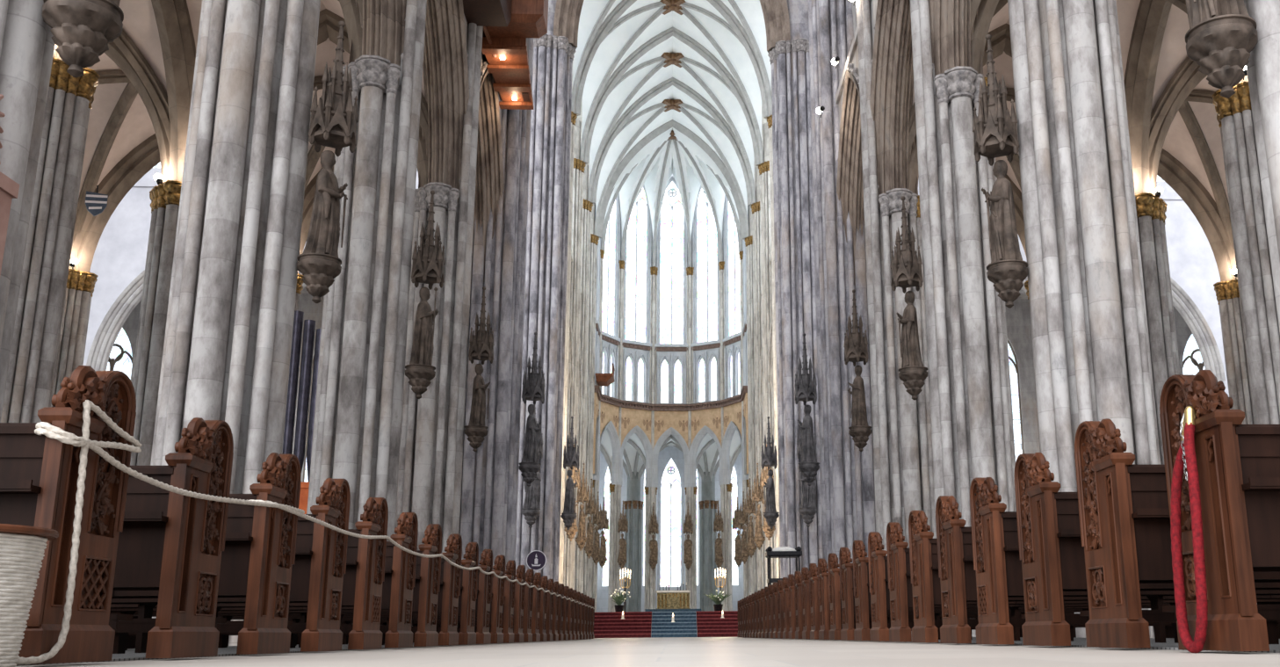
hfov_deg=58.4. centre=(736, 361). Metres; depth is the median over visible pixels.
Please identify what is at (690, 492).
pier
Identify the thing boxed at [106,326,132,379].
window
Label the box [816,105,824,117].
spotlight
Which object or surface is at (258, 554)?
pew
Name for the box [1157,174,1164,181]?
window
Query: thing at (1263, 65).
pier
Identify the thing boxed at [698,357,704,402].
window
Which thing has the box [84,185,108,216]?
shield
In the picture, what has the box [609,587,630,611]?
flower arrangement
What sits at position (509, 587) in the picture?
pew
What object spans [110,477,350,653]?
pew
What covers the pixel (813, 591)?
pew
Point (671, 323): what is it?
window
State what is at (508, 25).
pipe organ
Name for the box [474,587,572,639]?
pew
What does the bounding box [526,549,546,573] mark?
round sign
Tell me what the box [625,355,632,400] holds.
window
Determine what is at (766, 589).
pew
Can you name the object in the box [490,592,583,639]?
pew
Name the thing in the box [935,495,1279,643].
pew
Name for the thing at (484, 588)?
pew
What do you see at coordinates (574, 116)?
pier
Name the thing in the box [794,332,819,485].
statue
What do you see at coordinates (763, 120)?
wall
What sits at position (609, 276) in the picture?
window
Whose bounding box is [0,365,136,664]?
pew
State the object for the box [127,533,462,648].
pew
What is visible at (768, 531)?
statue
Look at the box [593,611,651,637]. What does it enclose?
carpet
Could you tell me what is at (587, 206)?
pier
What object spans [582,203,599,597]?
pier
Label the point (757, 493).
statue
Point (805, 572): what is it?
pew
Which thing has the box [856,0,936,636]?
pier
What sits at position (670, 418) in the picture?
wall
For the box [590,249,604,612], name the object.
pier
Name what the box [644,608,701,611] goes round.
platform
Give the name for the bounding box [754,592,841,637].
pew
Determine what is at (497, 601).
pew
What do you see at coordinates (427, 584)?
pew
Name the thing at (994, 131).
statue
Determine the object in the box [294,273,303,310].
pier
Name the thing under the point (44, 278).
pier
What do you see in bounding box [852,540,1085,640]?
pew
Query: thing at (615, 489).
pier
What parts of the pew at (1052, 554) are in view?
panel, backrest, seat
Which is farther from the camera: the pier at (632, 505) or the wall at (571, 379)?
the pier at (632, 505)
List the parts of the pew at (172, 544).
seat, backrest, panel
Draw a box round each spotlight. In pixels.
[69,257,78,269]
[153,173,162,184]
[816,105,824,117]
[831,56,839,68]
[1154,186,1163,197]
[1230,267,1237,279]
[1243,65,1247,79]
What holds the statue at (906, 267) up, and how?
attached to the pier at (971, 402)
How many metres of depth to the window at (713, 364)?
94.77 m
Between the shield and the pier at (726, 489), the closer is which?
the shield
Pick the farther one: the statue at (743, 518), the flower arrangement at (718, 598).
the statue at (743, 518)
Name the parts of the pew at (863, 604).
panel, backrest, seat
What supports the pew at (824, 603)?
on the floor
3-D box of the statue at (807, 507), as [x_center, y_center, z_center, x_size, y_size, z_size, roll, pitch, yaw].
[3.396,4.896,55.249,0.968,6.148,0.901,0,-13,-3]
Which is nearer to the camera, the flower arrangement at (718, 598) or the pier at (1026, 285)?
the pier at (1026, 285)
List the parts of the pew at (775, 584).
panel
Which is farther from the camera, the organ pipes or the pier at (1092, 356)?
the organ pipes
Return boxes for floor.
[14,636,1279,666]
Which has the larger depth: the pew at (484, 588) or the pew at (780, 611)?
the pew at (780, 611)
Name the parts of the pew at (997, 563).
panel, backrest, seat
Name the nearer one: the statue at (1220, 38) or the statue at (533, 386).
the statue at (1220, 38)
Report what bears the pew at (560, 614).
on the floor
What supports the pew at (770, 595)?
on the floor
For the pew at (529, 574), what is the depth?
19.45 m
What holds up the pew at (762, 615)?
on the floor
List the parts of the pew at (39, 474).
backrest, panel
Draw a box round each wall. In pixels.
[82,167,418,481]
[553,0,790,52]
[567,73,590,428]
[592,173,749,487]
[596,446,743,612]
[752,102,773,426]
[918,178,1230,453]
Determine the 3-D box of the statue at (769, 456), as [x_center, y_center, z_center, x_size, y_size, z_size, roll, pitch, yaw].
[1.657,5.528,57.070,0.829,5.656,0.890,0,-13,-3]
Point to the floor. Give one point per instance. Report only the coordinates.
(664, 651)
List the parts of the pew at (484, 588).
backrest, seat, panel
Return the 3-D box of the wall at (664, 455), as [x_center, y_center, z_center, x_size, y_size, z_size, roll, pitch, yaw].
[-5.414,13.244,93.291,32.341,18.000,19.219,0,-13,-3]
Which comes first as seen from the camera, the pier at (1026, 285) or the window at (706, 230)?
the pier at (1026, 285)
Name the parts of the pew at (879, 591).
panel, seat, backrest, panel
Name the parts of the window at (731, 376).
glass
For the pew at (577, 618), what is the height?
1.240 m
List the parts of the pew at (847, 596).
panel, backrest, seat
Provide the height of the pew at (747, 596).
1.240 m
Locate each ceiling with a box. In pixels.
[53,0,428,272]
[571,0,772,267]
[600,425,741,482]
[908,0,1248,281]
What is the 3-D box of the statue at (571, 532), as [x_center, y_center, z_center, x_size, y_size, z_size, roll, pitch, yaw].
[-9.178,7.271,63.543,0.793,5.410,0.851,0,-13,-3]
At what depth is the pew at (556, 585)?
24.04 m
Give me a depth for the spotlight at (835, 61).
39.96 m
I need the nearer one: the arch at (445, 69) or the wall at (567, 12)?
the arch at (445, 69)
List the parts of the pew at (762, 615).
panel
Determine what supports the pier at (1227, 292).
on the floor
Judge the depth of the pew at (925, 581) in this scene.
10.58 m
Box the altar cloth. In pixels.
[657,590,689,592]
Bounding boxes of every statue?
[42,0,123,77]
[296,20,358,303]
[404,190,445,398]
[463,286,494,451]
[518,332,545,486]
[521,404,542,527]
[560,416,579,529]
[564,443,579,541]
[575,462,589,550]
[584,478,596,558]
[591,491,602,564]
[598,497,608,567]
[617,500,628,569]
[648,502,658,570]
[682,502,693,570]
[713,499,723,569]
[732,496,743,566]
[738,491,749,564]
[744,477,756,557]
[752,462,765,549]
[760,416,779,528]
[760,443,775,540]
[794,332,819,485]
[796,404,817,527]
[843,289,871,451]
[890,195,928,399]
[972,34,1028,308]
[1185,0,1258,98]
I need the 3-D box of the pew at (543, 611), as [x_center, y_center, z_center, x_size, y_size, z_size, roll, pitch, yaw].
[-5.406,4.706,21.729,3.494,1.240,0.852,0,-13,-3]
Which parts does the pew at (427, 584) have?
backrest, seat, panel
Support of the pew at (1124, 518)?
on the floor
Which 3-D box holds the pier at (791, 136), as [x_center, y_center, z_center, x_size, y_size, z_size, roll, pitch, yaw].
[3.488,-4.529,59.590,3.232,36.700,3.232,3,-14,-16]
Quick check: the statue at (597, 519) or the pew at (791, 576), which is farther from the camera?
the statue at (597, 519)
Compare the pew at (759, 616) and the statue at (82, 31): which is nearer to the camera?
the statue at (82, 31)
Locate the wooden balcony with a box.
[595,362,614,386]
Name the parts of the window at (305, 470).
glass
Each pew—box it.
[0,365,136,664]
[108,417,233,658]
[109,512,418,650]
[109,523,441,647]
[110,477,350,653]
[110,497,388,649]
[111,452,301,654]
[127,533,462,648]
[217,542,478,644]
[227,549,492,645]
[243,555,505,643]
[296,564,525,643]
[299,559,515,643]
[341,568,534,642]
[341,571,541,643]
[379,578,553,640]
[380,575,548,642]
[412,581,559,640]
[436,585,568,640]
[436,589,577,639]
[458,583,564,640]
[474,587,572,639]
[474,591,580,639]
[474,594,586,639]
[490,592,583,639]
[501,595,589,638]
[588,597,592,638]
[591,598,594,638]
[737,600,739,636]
[739,599,820,636]
[741,598,744,636]
[744,597,746,636]
[745,595,842,637]
[748,594,752,637]
[751,592,842,637]
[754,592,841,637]
[757,590,871,637]
[760,588,842,637]
[764,585,890,637]
[768,584,913,637]
[772,582,890,637]
[777,579,913,638]
[782,577,941,638]
[788,573,940,638]
[794,571,976,638]
[801,566,976,638]
[809,563,1022,639]
[817,557,1021,639]
[827,552,1076,639]
[838,547,1079,640]
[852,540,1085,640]
[867,531,1173,641]
[886,521,1171,641]
[908,510,1279,642]
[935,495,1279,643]
[969,477,1279,643]
[1014,452,1279,645]
[1074,418,1279,648]
[1159,369,1279,650]
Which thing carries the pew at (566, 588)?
on the floor
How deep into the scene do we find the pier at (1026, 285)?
42.85 m
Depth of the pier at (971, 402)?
25.90 m
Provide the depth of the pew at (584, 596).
32.06 m
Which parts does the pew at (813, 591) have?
panel, backrest, seat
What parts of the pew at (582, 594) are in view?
panel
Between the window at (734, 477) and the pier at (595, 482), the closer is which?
the pier at (595, 482)
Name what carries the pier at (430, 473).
on the floor
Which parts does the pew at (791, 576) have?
panel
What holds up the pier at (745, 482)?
on the floor
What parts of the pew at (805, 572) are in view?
panel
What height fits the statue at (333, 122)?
4.918 m
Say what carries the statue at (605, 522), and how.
attached to the pier at (595, 482)
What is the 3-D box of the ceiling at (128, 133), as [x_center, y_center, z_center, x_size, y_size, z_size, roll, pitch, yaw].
[-15.927,-9.470,27.504,15.108,6.280,31.420,0,-13,-3]
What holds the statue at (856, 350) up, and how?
attached to the pier at (901, 424)
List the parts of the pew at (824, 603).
panel, backrest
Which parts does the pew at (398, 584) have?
seat, backrest, panel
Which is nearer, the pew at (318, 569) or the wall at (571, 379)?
the pew at (318, 569)
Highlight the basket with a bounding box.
[0,523,58,666]
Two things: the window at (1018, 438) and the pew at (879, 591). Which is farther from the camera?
the window at (1018, 438)
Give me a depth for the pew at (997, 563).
8.28 m
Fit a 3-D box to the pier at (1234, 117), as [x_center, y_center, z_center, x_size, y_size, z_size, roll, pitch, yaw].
[12.856,-0.328,26.677,1.803,13.020,1.819,-9,-16,32]
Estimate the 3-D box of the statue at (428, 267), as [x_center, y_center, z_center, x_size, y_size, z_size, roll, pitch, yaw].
[-7.058,-1.575,25.824,0.721,4.918,0.774,0,-13,-3]
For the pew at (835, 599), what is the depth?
16.30 m
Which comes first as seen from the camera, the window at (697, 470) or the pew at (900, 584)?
the pew at (900, 584)
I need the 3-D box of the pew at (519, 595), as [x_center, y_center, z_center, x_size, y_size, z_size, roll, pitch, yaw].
[-5.207,3.881,18.292,3.494,1.240,0.852,0,-13,-3]
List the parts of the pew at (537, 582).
panel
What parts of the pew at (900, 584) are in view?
panel, seat, backrest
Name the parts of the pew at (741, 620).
panel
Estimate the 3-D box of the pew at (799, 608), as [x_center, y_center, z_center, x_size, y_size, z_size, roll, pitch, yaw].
[2.833,4.464,21.049,3.494,1.240,0.852,0,-13,-3]
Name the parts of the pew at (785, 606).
panel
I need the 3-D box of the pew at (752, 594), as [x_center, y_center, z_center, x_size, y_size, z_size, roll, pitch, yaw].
[2.169,7.215,32.504,3.494,1.240,0.852,0,-13,-3]
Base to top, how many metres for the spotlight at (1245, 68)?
0.427 m
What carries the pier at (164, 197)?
on the floor
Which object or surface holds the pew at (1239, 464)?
on the floor
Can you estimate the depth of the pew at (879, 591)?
12.88 m
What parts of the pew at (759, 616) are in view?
panel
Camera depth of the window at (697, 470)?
100.15 m
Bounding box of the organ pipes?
[282,310,321,513]
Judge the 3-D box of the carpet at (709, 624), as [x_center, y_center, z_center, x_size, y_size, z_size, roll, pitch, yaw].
[-0.200,13.635,59.275,3.850,1.294,5.570,0,-13,-3]
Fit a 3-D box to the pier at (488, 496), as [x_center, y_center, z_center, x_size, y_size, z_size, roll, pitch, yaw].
[-9.391,-8.315,43.273,3.030,36.700,3.030,0,-13,-3]
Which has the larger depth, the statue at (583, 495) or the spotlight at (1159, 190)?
the statue at (583, 495)
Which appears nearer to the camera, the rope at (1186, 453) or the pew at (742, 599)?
the rope at (1186, 453)
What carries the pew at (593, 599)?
on the floor
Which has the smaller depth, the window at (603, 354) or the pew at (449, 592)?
the pew at (449, 592)
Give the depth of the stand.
42.80 m
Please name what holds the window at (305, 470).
in the wall at (119, 261)
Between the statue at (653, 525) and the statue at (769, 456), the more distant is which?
the statue at (653, 525)
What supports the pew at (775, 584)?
on the floor
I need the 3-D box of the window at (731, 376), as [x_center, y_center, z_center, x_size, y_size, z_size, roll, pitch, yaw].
[-0.345,0.989,93.419,0.078,3.900,0.820,8,-16,-32]
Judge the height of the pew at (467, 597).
1.240 m
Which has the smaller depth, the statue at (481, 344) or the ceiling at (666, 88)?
the statue at (481, 344)
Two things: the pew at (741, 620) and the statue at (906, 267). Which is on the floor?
the pew at (741, 620)
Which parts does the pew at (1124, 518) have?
panel, backrest, seat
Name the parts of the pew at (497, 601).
backrest, seat, panel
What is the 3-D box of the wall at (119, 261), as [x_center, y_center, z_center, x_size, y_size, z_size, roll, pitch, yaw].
[-26.179,-6.230,62.685,28.500,42.000,8.850,0,-13,-3]
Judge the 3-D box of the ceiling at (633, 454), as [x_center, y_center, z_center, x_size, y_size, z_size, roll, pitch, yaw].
[-5.455,7.570,94.415,32.141,6.040,19.477,0,-13,-3]
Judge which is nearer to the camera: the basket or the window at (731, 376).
the basket
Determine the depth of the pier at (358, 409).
25.12 m
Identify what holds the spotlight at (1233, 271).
attached to the pier at (1227, 292)
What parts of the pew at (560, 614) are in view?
panel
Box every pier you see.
[0,0,55,422]
[0,57,100,422]
[50,268,98,406]
[130,180,181,465]
[150,0,320,645]
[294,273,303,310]
[306,0,426,541]
[394,22,483,626]
[458,37,533,629]
[514,0,575,582]
[558,111,577,583]
[563,118,585,589]
[573,164,592,592]
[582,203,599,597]
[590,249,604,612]
[607,260,624,612]
[622,471,643,611]
[643,266,658,611]
[684,267,697,608]
[698,471,717,611]
[718,260,732,610]
[738,250,750,598]
[744,205,757,594]
[750,166,766,590]
[758,122,776,586]
[766,114,780,578]
[767,0,822,578]
[807,0,875,572]
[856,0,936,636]
[910,0,1016,636]
[1007,0,1161,637]
[1023,280,1040,449]
[1135,192,1179,463]
[1211,81,1279,424]
[1213,278,1254,424]
[1243,0,1279,332]
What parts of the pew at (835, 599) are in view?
panel, backrest, panel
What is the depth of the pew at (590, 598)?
34.43 m
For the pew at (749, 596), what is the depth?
33.64 m
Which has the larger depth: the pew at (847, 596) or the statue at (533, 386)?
the statue at (533, 386)
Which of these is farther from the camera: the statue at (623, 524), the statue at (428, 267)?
the statue at (623, 524)
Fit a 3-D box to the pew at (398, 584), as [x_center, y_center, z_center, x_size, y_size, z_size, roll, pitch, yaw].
[-4.743,1.955,10.273,3.494,1.240,0.852,0,-13,-3]
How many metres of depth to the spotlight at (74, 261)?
40.45 m
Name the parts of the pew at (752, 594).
panel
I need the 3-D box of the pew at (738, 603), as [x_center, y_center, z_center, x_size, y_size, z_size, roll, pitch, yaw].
[1.522,8.864,39.364,2.994,1.240,0.852,0,-13,-3]
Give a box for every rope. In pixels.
[15,399,595,664]
[1170,405,1207,652]
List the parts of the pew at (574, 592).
panel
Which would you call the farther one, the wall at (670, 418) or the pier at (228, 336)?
the wall at (670, 418)
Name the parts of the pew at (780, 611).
panel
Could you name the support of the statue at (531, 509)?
attached to the pier at (550, 133)
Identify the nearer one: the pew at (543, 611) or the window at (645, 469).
the pew at (543, 611)
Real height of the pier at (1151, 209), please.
13.020 m
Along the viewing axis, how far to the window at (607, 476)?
99.86 m
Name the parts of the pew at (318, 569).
seat, backrest, panel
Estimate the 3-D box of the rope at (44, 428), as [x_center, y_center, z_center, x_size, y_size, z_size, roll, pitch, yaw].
[-3.627,4.376,20.015,0.195,1.052,32.592,0,-13,-3]
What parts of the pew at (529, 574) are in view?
backrest, panel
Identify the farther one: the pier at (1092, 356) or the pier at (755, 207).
the pier at (755, 207)
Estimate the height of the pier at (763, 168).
33.700 m
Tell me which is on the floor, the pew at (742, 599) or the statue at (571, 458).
the pew at (742, 599)
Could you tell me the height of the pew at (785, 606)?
1.240 m
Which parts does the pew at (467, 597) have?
backrest, seat, panel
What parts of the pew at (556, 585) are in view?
panel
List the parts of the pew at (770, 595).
panel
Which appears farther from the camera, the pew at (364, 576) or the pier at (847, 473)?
the pier at (847, 473)
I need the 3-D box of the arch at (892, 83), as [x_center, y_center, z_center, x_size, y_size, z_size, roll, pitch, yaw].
[5.554,-13.013,25.441,1.724,12.350,38.493,0,-13,-3]
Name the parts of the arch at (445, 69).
hood mould, hood mould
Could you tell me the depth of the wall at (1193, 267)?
61.40 m
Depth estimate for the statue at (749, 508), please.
77.92 m
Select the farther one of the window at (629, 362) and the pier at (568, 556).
the window at (629, 362)
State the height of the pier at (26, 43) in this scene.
26.500 m
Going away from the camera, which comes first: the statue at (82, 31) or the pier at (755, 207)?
the statue at (82, 31)
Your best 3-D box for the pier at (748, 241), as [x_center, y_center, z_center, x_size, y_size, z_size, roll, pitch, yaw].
[1.811,3.701,87.440,2.191,33.700,2.175,0,-13,-3]
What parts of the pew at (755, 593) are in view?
panel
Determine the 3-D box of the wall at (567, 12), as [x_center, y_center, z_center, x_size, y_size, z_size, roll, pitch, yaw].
[-3.572,-22.479,63.492,12.700,11.058,2.500,0,-13,-3]
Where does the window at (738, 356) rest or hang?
in the wall at (670, 418)
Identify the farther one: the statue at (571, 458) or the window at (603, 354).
the window at (603, 354)
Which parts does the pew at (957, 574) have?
panel, backrest, seat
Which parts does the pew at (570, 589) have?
panel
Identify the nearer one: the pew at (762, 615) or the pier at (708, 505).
the pew at (762, 615)
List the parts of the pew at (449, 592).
panel, backrest, seat, panel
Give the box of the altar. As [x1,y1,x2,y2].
[655,590,691,608]
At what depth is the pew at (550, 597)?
22.91 m
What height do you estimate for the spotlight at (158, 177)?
0.429 m
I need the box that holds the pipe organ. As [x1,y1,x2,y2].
[462,0,548,109]
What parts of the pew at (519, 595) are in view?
panel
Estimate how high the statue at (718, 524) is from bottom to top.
5.425 m
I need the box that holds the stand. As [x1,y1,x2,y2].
[765,546,802,585]
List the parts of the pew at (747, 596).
panel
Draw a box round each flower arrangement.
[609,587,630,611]
[703,587,731,611]
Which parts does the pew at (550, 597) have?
panel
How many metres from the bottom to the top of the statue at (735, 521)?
5.425 m
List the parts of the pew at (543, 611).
panel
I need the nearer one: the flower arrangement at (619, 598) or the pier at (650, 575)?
the flower arrangement at (619, 598)
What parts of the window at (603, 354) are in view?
glass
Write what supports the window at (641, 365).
in the wall at (670, 418)
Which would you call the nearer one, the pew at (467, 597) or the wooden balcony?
the pew at (467, 597)
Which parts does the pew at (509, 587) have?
backrest, seat, panel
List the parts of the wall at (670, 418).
cornice, cornice, cornice, cornice, cornice, cornice, cornice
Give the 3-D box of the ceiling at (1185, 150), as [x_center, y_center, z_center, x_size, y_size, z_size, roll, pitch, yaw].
[12.680,-9.352,29.133,15.108,6.281,31.420,0,-13,-3]
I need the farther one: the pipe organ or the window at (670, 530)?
the window at (670, 530)
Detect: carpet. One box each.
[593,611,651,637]
[650,611,697,637]
[696,610,737,636]
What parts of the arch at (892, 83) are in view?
hood mould, hood mould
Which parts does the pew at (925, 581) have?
panel, seat, backrest, panel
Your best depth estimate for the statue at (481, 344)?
32.91 m
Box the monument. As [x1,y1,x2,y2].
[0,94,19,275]
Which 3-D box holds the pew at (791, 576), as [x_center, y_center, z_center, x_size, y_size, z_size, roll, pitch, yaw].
[2.766,4.739,22.194,3.494,1.240,0.852,0,-13,-3]
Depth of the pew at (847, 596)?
15.15 m
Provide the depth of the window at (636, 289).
96.84 m
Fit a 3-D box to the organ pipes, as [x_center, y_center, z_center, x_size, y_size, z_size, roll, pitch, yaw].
[-11.389,2.883,29.627,1.750,8.600,0.950,0,-13,-3]
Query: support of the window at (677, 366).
in the wall at (670, 418)
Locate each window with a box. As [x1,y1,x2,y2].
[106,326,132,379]
[152,161,160,167]
[302,354,314,481]
[601,196,617,336]
[601,350,605,394]
[601,464,610,585]
[609,354,613,397]
[625,186,648,342]
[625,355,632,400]
[637,357,644,401]
[643,469,645,585]
[658,180,684,343]
[659,457,681,586]
[660,359,669,403]
[673,359,682,403]
[696,187,717,342]
[696,470,698,585]
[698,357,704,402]
[709,356,716,400]
[726,197,740,336]
[730,354,732,397]
[730,464,739,585]
[737,351,740,394]
[1007,339,1024,461]
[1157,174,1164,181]
[1182,332,1205,375]
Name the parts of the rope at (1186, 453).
chain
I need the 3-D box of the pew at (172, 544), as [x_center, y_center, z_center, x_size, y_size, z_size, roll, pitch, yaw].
[-4.478,0.855,5.691,3.494,1.240,0.852,0,-13,-3]
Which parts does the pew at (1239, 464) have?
backrest, seat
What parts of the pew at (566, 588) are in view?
panel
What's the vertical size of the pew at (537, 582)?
1.240 m
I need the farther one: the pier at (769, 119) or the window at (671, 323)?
the window at (671, 323)
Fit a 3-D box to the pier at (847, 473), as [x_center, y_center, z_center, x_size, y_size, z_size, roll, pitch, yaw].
[4.387,-8.259,44.057,3.030,36.700,3.030,0,-13,-3]
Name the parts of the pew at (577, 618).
panel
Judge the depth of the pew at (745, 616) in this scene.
35.76 m
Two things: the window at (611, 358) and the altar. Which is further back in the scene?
the window at (611, 358)
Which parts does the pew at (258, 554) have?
seat, backrest, panel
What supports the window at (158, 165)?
in the wall at (119, 261)
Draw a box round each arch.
[348,0,504,282]
[835,0,983,284]
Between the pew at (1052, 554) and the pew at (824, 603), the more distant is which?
the pew at (824, 603)
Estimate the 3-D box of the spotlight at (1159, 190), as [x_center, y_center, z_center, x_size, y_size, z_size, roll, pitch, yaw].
[12.963,-5.182,34.962,0.270,0.429,0.240,0,-13,-3]
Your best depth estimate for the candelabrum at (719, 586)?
63.46 m
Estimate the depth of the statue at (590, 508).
77.39 m
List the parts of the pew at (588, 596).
panel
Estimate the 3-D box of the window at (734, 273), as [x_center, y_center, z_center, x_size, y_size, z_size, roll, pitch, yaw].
[-0.173,-9.411,95.404,0.150,14.950,2.200,8,-16,-32]
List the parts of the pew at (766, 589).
panel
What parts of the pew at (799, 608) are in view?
panel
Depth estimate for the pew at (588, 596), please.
33.26 m
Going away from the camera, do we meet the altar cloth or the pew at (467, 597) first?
the pew at (467, 597)
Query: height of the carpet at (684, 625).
1.294 m
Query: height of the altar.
1.280 m
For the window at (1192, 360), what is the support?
in the wall at (1193, 267)
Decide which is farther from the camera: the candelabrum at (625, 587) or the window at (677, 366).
the window at (677, 366)
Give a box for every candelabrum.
[619,568,630,611]
[714,567,726,604]
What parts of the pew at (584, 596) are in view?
panel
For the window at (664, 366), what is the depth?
95.58 m
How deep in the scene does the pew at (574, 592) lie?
28.62 m
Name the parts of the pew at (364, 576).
seat, backrest, panel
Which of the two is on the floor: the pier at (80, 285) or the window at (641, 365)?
the pier at (80, 285)
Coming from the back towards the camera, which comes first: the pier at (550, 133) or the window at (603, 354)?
the window at (603, 354)
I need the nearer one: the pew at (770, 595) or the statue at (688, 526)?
the pew at (770, 595)

